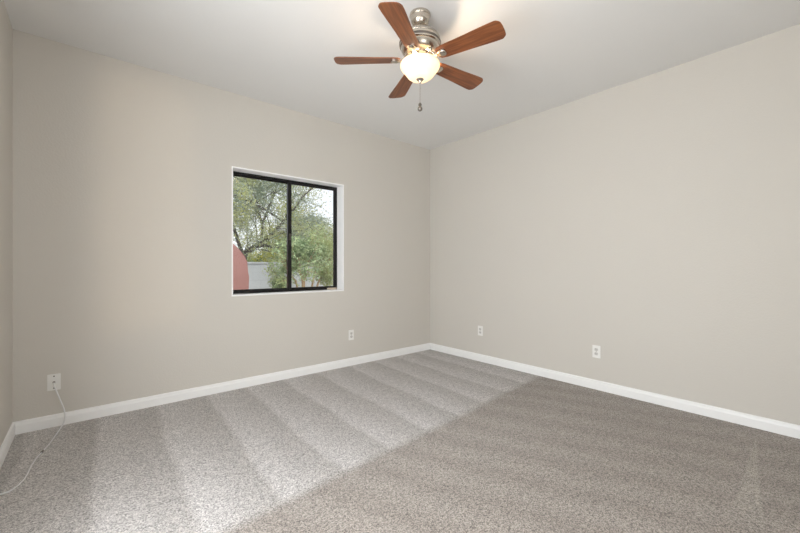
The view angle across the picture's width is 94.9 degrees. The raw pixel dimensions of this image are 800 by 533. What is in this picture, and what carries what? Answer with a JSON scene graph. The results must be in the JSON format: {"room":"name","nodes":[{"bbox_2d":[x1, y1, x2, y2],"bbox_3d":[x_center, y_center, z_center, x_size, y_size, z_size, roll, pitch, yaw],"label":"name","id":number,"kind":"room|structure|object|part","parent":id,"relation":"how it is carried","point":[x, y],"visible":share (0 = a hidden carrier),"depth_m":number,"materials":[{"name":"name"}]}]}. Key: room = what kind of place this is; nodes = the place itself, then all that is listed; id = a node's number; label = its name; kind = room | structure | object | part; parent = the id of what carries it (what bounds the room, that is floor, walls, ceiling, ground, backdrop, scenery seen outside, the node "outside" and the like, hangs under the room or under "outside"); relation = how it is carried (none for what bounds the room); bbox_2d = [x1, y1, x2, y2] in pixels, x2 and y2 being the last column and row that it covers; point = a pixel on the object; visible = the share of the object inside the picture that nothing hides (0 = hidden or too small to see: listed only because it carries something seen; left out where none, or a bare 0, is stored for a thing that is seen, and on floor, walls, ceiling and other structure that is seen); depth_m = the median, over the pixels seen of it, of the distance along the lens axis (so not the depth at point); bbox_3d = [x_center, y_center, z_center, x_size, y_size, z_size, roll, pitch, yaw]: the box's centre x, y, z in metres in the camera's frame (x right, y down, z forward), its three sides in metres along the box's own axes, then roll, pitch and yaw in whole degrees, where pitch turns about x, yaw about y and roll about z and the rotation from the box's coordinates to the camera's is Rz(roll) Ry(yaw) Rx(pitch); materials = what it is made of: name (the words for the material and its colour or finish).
{"room":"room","nodes":[
{"label":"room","id":0,"kind":"room"},
{"bbox_2d":[0,0,12,446],"bbox_3d":[-1.396,-0.234,0.927,0.150,2.740,3.940,0,0,-40],"label":"wall","id":1,"kind":"structure","parent":0,"point":[6,31],"depth_m":2.29,"materials":[{"name":"beige paint"}]},
{"bbox_2d":[0,422,14,468],"bbox_3d":[-2.007,1.093,1.772,0.014,0.086,1.860,0,0,-40],"label":"baseboard","id":2,"kind":"structure","parent":1,"relation":"attached to","point":[7,442],"depth_m":2.24,"materials":[{"name":"white paint"}]},
{"bbox_2d":[13,29,429,421],"bbox_3d":[-1.165,-0.234,3.839,4.274,2.740,0.200,0,0,-40],"label":"wall","id":3,"kind":"structure","parent":0,"point":[122,170],"depth_m":3.04,"materials":[{"name":"beige paint"}]},
{"bbox_2d":[47,373,60,390],"bbox_3d":[-2.454,0.821,2.603,0.070,0.115,0.016,0,0,-40],"label":"wall plate","id":4,"kind":"object","parent":3,"relation":"attached to","point":[51,378],"visible":0.94,"depth_m":2.60,"materials":[{"name":"white plastic"}]},
{"bbox_2d":[0,382,65,494],"bbox_3d":[-2.201,0.975,2.217,0.197,0.319,0.905,0,0,-22],"label":"coaxial cable","id":5,"kind":"object","parent":4,"relation":"attached to","point":[42,451],"visible":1,"depth_m":2.30,"materials":[{"name":"white plastic"}]},
{"bbox_2d":[14,343,429,434],"bbox_3d":[-1.095,1.093,3.758,3.974,0.086,0.014,0,0,-40],"label":"baseboard","id":6,"kind":"structure","parent":3,"relation":"attached to","point":[44,422],"depth_m":3.14,"materials":[{"name":"white paint"}]},
{"bbox_2d":[232,166,343,295],"bbox_3d":[-1.158,-0.325,3.846,1.201,1.202,0.199,0,0,-40],"label":"window","id":7,"kind":"structure","parent":3,"relation":"in","point":[338,189],"depth_m":3.90,"materials":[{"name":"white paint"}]},
{"bbox_3d":[-1.399,-0.325,3.726,0.602,1.126,0.018,0,0,-40],"label":"fixed sash","id":8,"kind":"part","parent":7,"relation":"part of","materials":[{"name":"clear glass"}]},
{"bbox_3d":[-0.972,-0.325,4.060,0.565,1.126,0.021,0,0,-40],"label":"sliding sash","id":9,"kind":"part","parent":7,"relation":"part of","materials":[{"name":"clear glass"}]},
{"bbox_2d":[349,330,353,339],"bbox_3d":[-0.560,0.787,4.216,0.070,0.115,0.009,0,0,-40],"label":"power outlet","id":10,"kind":"object","parent":3,"relation":"attached to","point":[351,332],"visible":1,"depth_m":4.21,"materials":[{"name":"white plastic"}]},
{"bbox_2d":[0,349,799,532],"bbox_3d":[0.175,1.186,2.262,4.274,0.100,4.240,0,0,-40],"label":"floor","id":11,"kind":"structure","parent":0,"point":[427,441],"depth_m":2.12,"materials":[{"name":"grey carpet"}]},
{"bbox_2d":[4,0,799,149],"bbox_3d":[0.175,-1.679,2.262,4.274,0.150,4.240,0,0,-40],"label":"ceiling","id":12,"kind":"structure","parent":0,"point":[551,54],"depth_m":2.66,"materials":[{"name":"white paint"}]},
{"bbox_2d":[334,2,505,111],"bbox_3d":[0.089,-1.295,2.339,1.013,0.616,1.055,0,0,0],"label":"ceiling fan","id":13,"kind":"object","parent":12,"relation":"hanging from","point":[420,45],"visible":1,"depth_m":2.25,"materials":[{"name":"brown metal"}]},
{"bbox_3d":[-0.207,-1.313,2.340,0.420,0.006,0.136,0,12,1],"label":"blade","id":14,"kind":"part","parent":13,"relation":"part of","materials":[{"name":"brown wood"}]},
{"bbox_3d":[0.013,-1.313,2.021,0.136,0.006,0.420,13,4,20],"label":"blade","id":15,"kind":"part","parent":13,"relation":"part of","materials":[{"name":"brown wood"}]},
{"bbox_3d":[0.028,-1.313,2.656,0.136,0.006,0.420,-13,4,-17],"label":"blade","id":16,"kind":"part","parent":13,"relation":"part of","materials":[{"name":"brown wood"}]},
{"bbox_3d":[0.128,-1.016,2.336,0.032,0.057,0.032,0,0,0],"label":"pull knob","id":17,"kind":"part","parent":13,"relation":"part of","materials":[{"name":"silver metal"}]},
{"bbox_3d":[0.128,-1.244,2.336,0.252,0.107,0.252,0,0,0],"label":"lamp shade","id":18,"kind":"part","parent":13,"relation":"part of","materials":[{"name":"white glass"}]},
{"bbox_3d":[0.397,-1.313,2.535,0.420,0.006,0.136,0,-12,-36],"label":"blade","id":19,"kind":"part","parent":13,"relation":"part of","materials":[{"name":"brown wood"}]},
{"bbox_3d":[0.401,-1.313,2.142,0.420,0.006,0.136,0,-12,35],"label":"blade","id":20,"kind":"part","parent":13,"relation":"part of","materials":[{"name":"brown wood"}]},
{"bbox_2d":[430,24,799,424],"bbox_3d":[1.747,-0.234,3.597,0.150,2.740,3.940,0,0,-40],"label":"wall","id":21,"kind":"structure","parent":0,"point":[652,221],"depth_m":3.09,"materials":[{"name":"beige paint"}]},
{"bbox_2d":[478,326,482,335],"bbox_3d":[0.962,0.770,4.398,0.009,0.115,0.070,0,0,-40],"label":"power outlet","id":22,"kind":"object","parent":21,"relation":"attached to","point":[480,328],"visible":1,"depth_m":4.39,"materials":[{"name":"white plastic"}]},
{"bbox_2d":[592,345,599,357],"bbox_3d":[1.815,0.787,3.394,0.009,0.115,0.070,0,0,-40],"label":"power outlet","id":23,"kind":"object","parent":21,"relation":"attached to","point":[595,349],"visible":1,"depth_m":3.39,"materials":[{"name":"white plastic"}]},
{"bbox_2d":[430,343,799,438],"bbox_3d":[1.684,1.093,3.544,0.014,0.086,3.940,0,0,-40],"label":"baseboard","id":24,"kind":"structure","parent":21,"relation":"attached to","point":[771,425],"depth_m":3.08,"materials":[{"name":"white paint"}]},
{"label":"outside","id":25,"kind":"structure","parent":0,"visible":0},
{"bbox_3d":[-11.124,1.486,32.400,65.000,0.200,56.210,0,0,-40],"label":"ground","id":26,"kind":"structure","parent":25,"visible":0},
{"bbox_2d":[233,244,248,289],"bbox_3d":[-3.915,0.479,5.006,3.515,1.814,0.300,0,0,-40],"label":"wall","id":27,"kind":"structure","parent":26,"relation":"on","point":[240,266],"depth_m":5.93,"materials":[{"name":"pink paint"}]},
{"bbox_2d":[246,250,280,261],"bbox_3d":[-7.841,-0.156,20.885,3.243,3.110,4.374,0,0,15],"label":"bush","id":28,"kind":"object","parent":26,"relation":"on","point":[260,257],"visible":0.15,"depth_m":20.40,"materials":[{"name":"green plant"}]},
{"bbox_2d":[262,258,299,287],"bbox_3d":[-2.766,0.585,8.529,0.843,1.603,0.635,0,0,5],"label":"leafy bush","id":29,"kind":"object","parent":26,"relation":"on","point":[273,281],"visible":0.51,"depth_m":8.46,"materials":[{"name":"green plant"}]},
{"bbox_2d":[233,176,332,261],"bbox_3d":[-4.331,-2.070,10.160,6.560,6.926,5.609,0,0,21],"label":"tree","id":30,"kind":"object","parent":26,"relation":"on","point":[251,192],"visible":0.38,"depth_m":9.76,"materials":[{"name":"green plant"}]},
{"bbox_2d":[247,262,332,288],"bbox_3d":[-1.700,0.638,10.496,17.020,1.496,0.230,0,0,-40],"label":"wall","id":31,"kind":"structure","parent":26,"relation":"on","point":[257,279],"depth_m":8.96,"materials":[{"name":"white paint"}]},
{"bbox_2d":[255,192,332,261],"bbox_3d":[-3.930,-0.958,15.290,3.145,4.723,4.288,0,0,36],"label":"tree","id":32,"kind":"object","parent":26,"relation":"on","point":[302,211],"visible":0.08,"depth_m":14.49,"materials":[{"name":"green plant"}]},
{"bbox_2d":[267,223,332,287],"bbox_3d":[-1.949,0.194,7.984,1.233,2.399,2.208,0,0,22],"label":"shrub","id":33,"kind":"object","parent":26,"relation":"on","point":[315,250],"visible":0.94,"depth_m":7.84,"materials":[{"name":"green plant"}]}
]}

